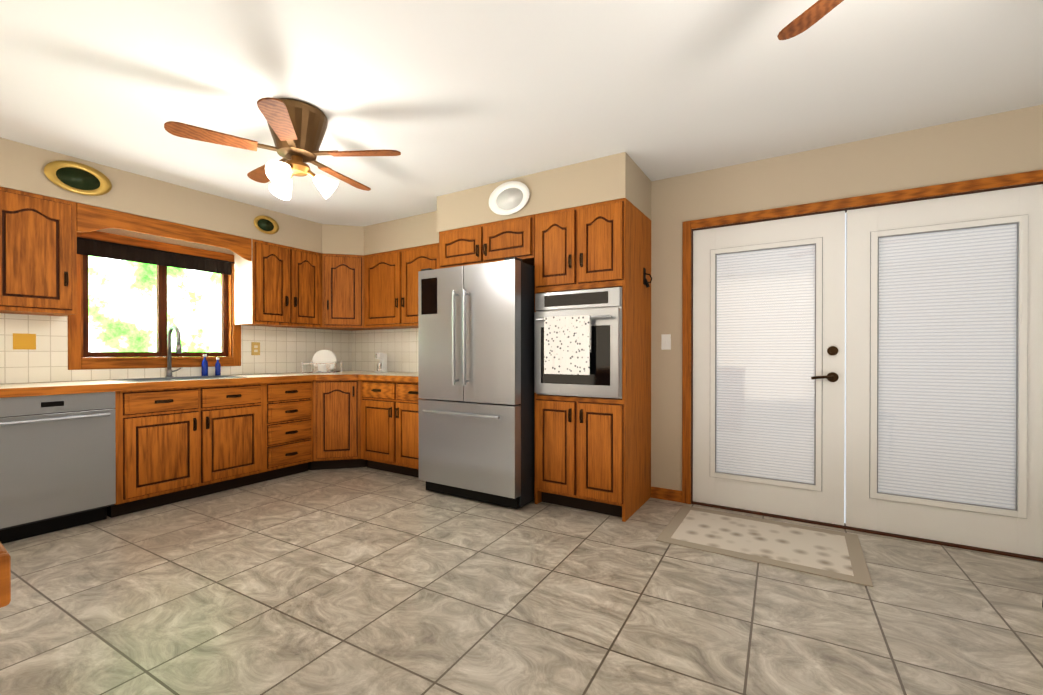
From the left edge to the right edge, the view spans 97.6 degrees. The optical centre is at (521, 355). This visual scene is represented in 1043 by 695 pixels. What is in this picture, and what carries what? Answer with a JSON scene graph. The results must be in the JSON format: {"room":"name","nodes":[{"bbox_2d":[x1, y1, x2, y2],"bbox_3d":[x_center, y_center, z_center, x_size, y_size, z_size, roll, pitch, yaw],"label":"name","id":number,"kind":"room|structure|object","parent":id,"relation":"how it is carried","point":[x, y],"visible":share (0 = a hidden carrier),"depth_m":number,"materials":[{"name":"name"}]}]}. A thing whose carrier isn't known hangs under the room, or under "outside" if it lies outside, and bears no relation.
{"room":"kitchen","nodes":[
{"label":"kitchen","id":0,"kind":"room"},
{"bbox_2d":[4,228,351,383],"bbox_3d":[-3.302,-0.119,3.351,0.100,2.440,5.010,0,0,32],"label":"wall","id":1,"kind":"structure","parent":0,"point":[122,232],"depth_m":3.82,"materials":[{"name":"beige paint"}]},
{"bbox_2d":[0,187,76,318],"bbox_3d":[-3.257,-0.657,2.998,0.338,0.758,0.420,0,0,32],"label":"upper cabinet","id":2,"kind":"object","parent":1,"relation":"attached to","point":[38,233],"depth_m":2.93,"materials":[{"name":"brown wood"}]},
{"bbox_2d":[0,375,251,394],"bbox_3d":[-3.059,0.212,3.038,0.637,0.040,2.130,0,0,32],"label":"countertop","id":3,"kind":"structure","parent":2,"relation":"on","point":[77,384],"depth_m":3.04,"materials":[{"name":"brown wood"}]},
{"bbox_2d":[165,326,182,376],"bbox_3d":[-2.821,-0.026,3.751,0.217,0.428,0.121,0,0,32],"label":"faucet","id":4,"kind":"object","parent":3,"relation":"on","point":[169,371],"visible":0.96,"depth_m":3.75,"materials":[{"name":"silver metal"}]},
{"bbox_2d":[112,375,244,381],"bbox_3d":[-2.693,0.284,3.636,0.438,0.203,0.748,0,0,32],"label":"sink","id":5,"kind":"object","parent":3,"relation":"in","point":[174,378],"visible":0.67,"depth_m":3.66,"materials":[{"name":"silver metal"}]},
{"bbox_2d":[201,354,207,375],"bbox_3d":[-2.772,0.089,3.995,0.064,0.195,0.044,0,0,32],"label":"soap bottle","id":6,"kind":"object","parent":3,"relation":"on","point":[204,368],"depth_m":3.98,"materials":[{"name":"blue plastic"}]},
{"bbox_2d":[76,203,251,260],"bbox_3d":[-2.725,-0.940,3.597,0.020,0.198,1.156,0,0,32],"label":"valance board","id":7,"kind":"object","parent":2,"relation":"attached to","point":[90,218],"visible":1,"depth_m":3.48,"materials":[{"name":"brown wood"}]},
{"bbox_2d":[536,391,647,406],"bbox_3d":[0.549,0.310,3.449,0.650,0.030,0.608,0,0,32],"label":"countertop","id":8,"kind":"structure","parent":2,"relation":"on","point":[627,396],"depth_m":3.18,"materials":[{"name":"brown wood"}]},
{"bbox_2d":[68,231,240,369],"bbox_3d":[-2.996,-0.414,3.818,0.130,1.035,1.190,0,0,32],"label":"window unit","id":9,"kind":"structure","parent":1,"relation":"in","point":[162,289],"depth_m":3.76,"materials":[{"name":"brown wood"}]},
{"bbox_2d":[77,237,234,274],"bbox_3d":[-2.968,-0.798,3.753,0.042,0.124,1.130,0,0,32],"label":"curtain valance","id":10,"kind":"object","parent":9,"relation":"attached to","point":[99,248],"visible":0.92,"depth_m":3.68,"materials":[{"name":"black fabric"}]},
{"bbox_2d":[0,313,417,383],"bbox_3d":[-2.140,-0.044,3.340,1.888,0.466,3.608,0,0,32],"label":"backsplash","id":11,"kind":"structure","parent":1,"relation":"attached to","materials":[{"name":"tile"}]},
{"bbox_2d":[251,342,259,354],"bbox_3d":[-2.571,-0.062,4.416,0.007,0.125,0.080,0,0,32],"label":"electrical outlet plate","id":12,"kind":"object","parent":11,"relation":"attached to","point":[255,348],"visible":1,"depth_m":4.41,"materials":[{"name":"brown plastic"}]},
{"bbox_2d":[234,239,331,330],"bbox_3d":[-2.316,-0.663,4.475,0.394,0.758,0.762,0,0,32],"label":"upper cabinet","id":13,"kind":"object","parent":1,"relation":"attached to","point":[281,286],"depth_m":4.31,"materials":[{"name":"brown wood"}]},
{"bbox_2d":[0,137,650,254],"bbox_3d":[-1.758,-1.185,2.397,3.526,0.300,4.810,0,0,32],"label":"soffit","id":14,"kind":"structure","parent":0,"point":[593,181],"depth_m":3.46,"materials":[{"name":"beige paint"}]},
{"bbox_2d":[44,161,111,195],"bbox_3d":[-3.004,-1.197,3.099,0.020,0.210,0.340,0,0,32],"label":"plate","id":15,"kind":"object","parent":14,"relation":"attached to","point":[76,177],"visible":0.96,"depth_m":3.10,"materials":[{"name":"gold metal"}]},
{"bbox_2d":[254,216,278,233],"bbox_3d":[-2.339,-1.192,4.181,0.020,0.160,0.230,0,0,32],"label":"plate","id":16,"kind":"object","parent":14,"relation":"attached to","point":[266,224],"visible":0.98,"depth_m":4.19,"materials":[{"name":"gold"}]},
{"bbox_2d":[489,181,529,214],"bbox_3d":[-0.094,-1.189,3.466,0.370,0.250,0.020,0,0,32],"label":"platter","id":17,"kind":"object","parent":14,"relation":"attached to","point":[509,198],"visible":0.98,"depth_m":3.47,"materials":[{"name":"white ceramic"}]},
{"bbox_2d":[0,467,1042,694],"bbox_3d":[-0.231,1.134,1.468,7.310,0.050,5.010,0,0,32],"label":"floor","id":18,"kind":"structure","parent":0,"point":[357,581],"depth_m":2.00,"materials":[{"name":"tile"}]},
{"bbox_2d":[0,542,10,607],"bbox_3d":[-1.496,0.653,0.509,1.650,0.920,1.050,0,0,35],"label":"kitchen island","id":19,"kind":"object","parent":18,"relation":"on","point":[5,578],"visible":1,"depth_m":0.46,"materials":[{"name":"brown wood"}]},
{"bbox_2d":[0,392,115,543],"bbox_3d":[-3.079,0.669,2.918,0.617,0.866,0.596,0,0,32],"label":"dishwasher","id":20,"kind":"object","parent":18,"relation":"on","point":[57,462],"visible":0.85,"depth_m":2.79,"materials":[{"name":"grey metal"}]},
{"bbox_2d":[224,383,315,482],"bbox_3d":[-2.287,0.663,4.249,0.687,0.868,0.533,0,0,32],"label":"base cabinet","id":21,"kind":"object","parent":18,"relation":"on","point":[270,428],"depth_m":3.92,"materials":[{"name":"brown wood"}]},
{"bbox_2d":[223,371,417,390],"bbox_3d":[-1.582,0.209,4.248,1.888,0.051,1.478,0,0,32],"label":"countertop","id":22,"kind":"structure","parent":21,"relation":"on","point":[349,380],"depth_m":4.25,"materials":[{"name":"brown wood"}]},
{"bbox_2d":[215,357,220,375],"bbox_3d":[-2.711,0.104,4.075,0.054,0.166,0.037,0,0,32],"label":"soap bottle","id":23,"kind":"object","parent":22,"relation":"on","point":[217,366],"depth_m":4.06,"materials":[{"name":"blue plastic"}]},
{"bbox_2d":[302,350,341,373],"bbox_3d":[-2.053,0.064,4.714,0.310,0.240,0.429,0,0,-13],"label":"dish rack","id":24,"kind":"object","parent":22,"relation":"on","point":[324,362],"visible":0.98,"depth_m":4.73,"materials":[{"name":"white ceramic"}]},
{"bbox_2d":[375,353,387,372],"bbox_3d":[-1.487,0.078,4.818,0.110,0.210,0.120,0,0,-38],"label":"appliance","id":25,"kind":"object","parent":22,"relation":"on","point":[382,365],"visible":1,"depth_m":4.79,"materials":[{"name":"white paint"}]},
{"bbox_2d":[316,387,351,469],"bbox_3d":[-1.850,0.661,4.749,0.908,0.868,0.908,0,0,32],"label":"base cabinet","id":26,"kind":"object","parent":18,"relation":"on","point":[333,404],"depth_m":4.31,"materials":[{"name":"brown wood"}]},
{"bbox_2d":[352,383,420,477],"bbox_3d":[-1.020,0.662,4.368,1.036,0.868,0.688,0,0,32],"label":"base cabinet","id":27,"kind":"object","parent":18,"relation":"on","point":[385,420],"depth_m":4.18,"materials":[{"name":"brown wood"}]},
{"bbox_2d":[418,257,534,508],"bbox_3d":[-0.226,0.206,3.735,0.910,1.785,0.917,0,0,32],"label":"fridge","id":28,"kind":"object","parent":18,"relation":"on","point":[476,402],"visible":0.92,"depth_m":3.34,"materials":[{"name":"grey metal"}]},
{"bbox_2d":[656,505,872,586],"bbox_3d":[1.423,1.099,2.746,1.030,0.008,0.720,0,0,32],"label":"rug","id":29,"kind":"object","parent":18,"relation":"on","point":[837,555],"visible":0.98,"depth_m":2.67,"materials":[{"name":"beige fabric"}]},
{"bbox_2d":[0,0,1042,226],"bbox_3d":[-0.231,-1.361,1.457,7.310,0.060,5.010,0,0,32],"label":"ceiling","id":30,"kind":"structure","parent":0,"point":[444,97],"depth_m":2.23,"materials":[{"name":"white paint"}]},
{"bbox_2d":[164,97,400,199],"bbox_3d":[-1.254,-1.111,2.552,1.091,0.449,1.100,0,0,32],"label":"fan","id":31,"kind":"object","parent":30,"relation":"hanging from","point":[297,128],"visible":1,"depth_m":2.43,"materials":[{"name":"brown wood"}]},
{"bbox_2d":[777,0,843,39],"bbox_3d":[1.092,-1.195,1.001,1.087,0.267,1.102,0,0,32],"label":"fan","id":32,"kind":"object","parent":30,"relation":"hanging from","point":[817,11],"visible":1,"depth_m":1.49,"materials":[{"name":"brown wood"}]},
{"bbox_2d":[534,287,621,398],"bbox_3d":[0.503,-0.082,3.373,0.650,0.741,0.668,0,0,32],"label":"oven","id":33,"kind":"object","parent":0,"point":[577,342],"visible":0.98,"depth_m":3.09,"materials":[{"name":"grey metal"}]},
{"bbox_2d":[544,315,590,374],"bbox_3d":[0.311,-0.067,3.120,0.340,0.398,0.037,0,0,32],"label":"towel","id":34,"kind":"object","parent":33,"relation":"hanging from","point":[567,339],"depth_m":3.10,"materials":[{"name":"fabric"}]},
{"bbox_2d":[352,105,1042,490],"bbox_3d":[1.097,-0.120,3.528,7.210,2.440,0.100,0,0,32],"label":"wall","id":35,"kind":"structure","parent":0,"point":[990,145],"depth_m":3.04,"materials":[{"name":"beige paint"}]},
{"bbox_2d":[328,254,359,330],"bbox_3d":[-1.899,-0.665,4.950,0.608,0.758,0.608,0,0,32],"label":"upper cabinet","id":36,"kind":"object","parent":35,"relation":"attached to","point":[341,267],"depth_m":4.72,"materials":[{"name":"brown wood"}]},
{"bbox_2d":[356,244,435,330],"bbox_3d":[-1.129,-0.664,4.602,1.192,0.758,0.394,0,0,32],"label":"upper cabinet","id":37,"kind":"object","parent":35,"relation":"attached to","point":[386,282],"depth_m":4.56,"materials":[{"name":"brown wood"}]},
{"bbox_2d":[436,214,571,274],"bbox_3d":[-0.148,-0.881,3.861,0.925,0.318,0.628,0,0,32],"label":"upper cabinet","id":38,"kind":"object","parent":35,"relation":"attached to","point":[541,243],"depth_m":3.45,"materials":[{"name":"brown wood"}]},
{"bbox_2d":[643,268,651,287],"bbox_3d":[0.928,-0.567,3.349,0.064,0.145,0.040,0,0,32],"label":"hook","id":39,"kind":"object","parent":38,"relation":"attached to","point":[645,282],"visible":0.98,"depth_m":3.35,"materials":[{"name":"black plastic"}]},
{"bbox_2d":[661,334,670,349],"bbox_3d":[1.096,-0.100,3.463,0.070,0.116,0.011,0,0,32],"label":"switch plate","id":40,"kind":"object","parent":35,"relation":"attached to","point":[665,341],"visible":1,"depth_m":3.46,"materials":[{"name":"white paint"}]},
{"bbox_2d":[651,486,681,502],"bbox_3d":[2.527,1.061,2.587,3.583,0.085,0.014,0,0,32],"label":"baseboard","id":41,"kind":"structure","parent":35,"relation":"attached to","point":[666,494],"depth_m":3.46,"materials":[{"name":"brown wood"}]},
{"bbox_2d":[693,211,844,525],"bbox_3d":[1.665,0.083,3.148,0.925,2.012,0.103,0,0,32],"label":"door","id":42,"kind":"structure","parent":35,"relation":"in","point":[769,367],"depth_m":3.14,"materials":[{"name":"white paint"}]},
{"bbox_2d":[682,170,1042,561],"bbox_3d":[2.073,0.057,2.920,1.990,2.090,0.116,0,0,32],"label":"door frame","id":43,"kind":"structure","parent":35,"relation":"attached to","point":[1023,179],"depth_m":3.06,"materials":[{"name":"brown wood"}]},
{"bbox_2d":[845,184,1042,557],"bbox_3d":[2.472,0.086,2.677,0.927,2.012,0.060,0,0,32],"label":"door","id":44,"kind":"structure","parent":35,"relation":"in","point":[944,369],"depth_m":2.66,"materials":[{"name":"white paint"}]},
{"label":"outside","id":45,"kind":"structure","parent":0,"visible":0},
{"bbox_2d":[88,256,225,356],"bbox_3d":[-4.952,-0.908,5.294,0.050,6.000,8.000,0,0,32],"label":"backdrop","id":46,"kind":"structure","parent":45,"point":[104,295],"depth_m":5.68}
]}

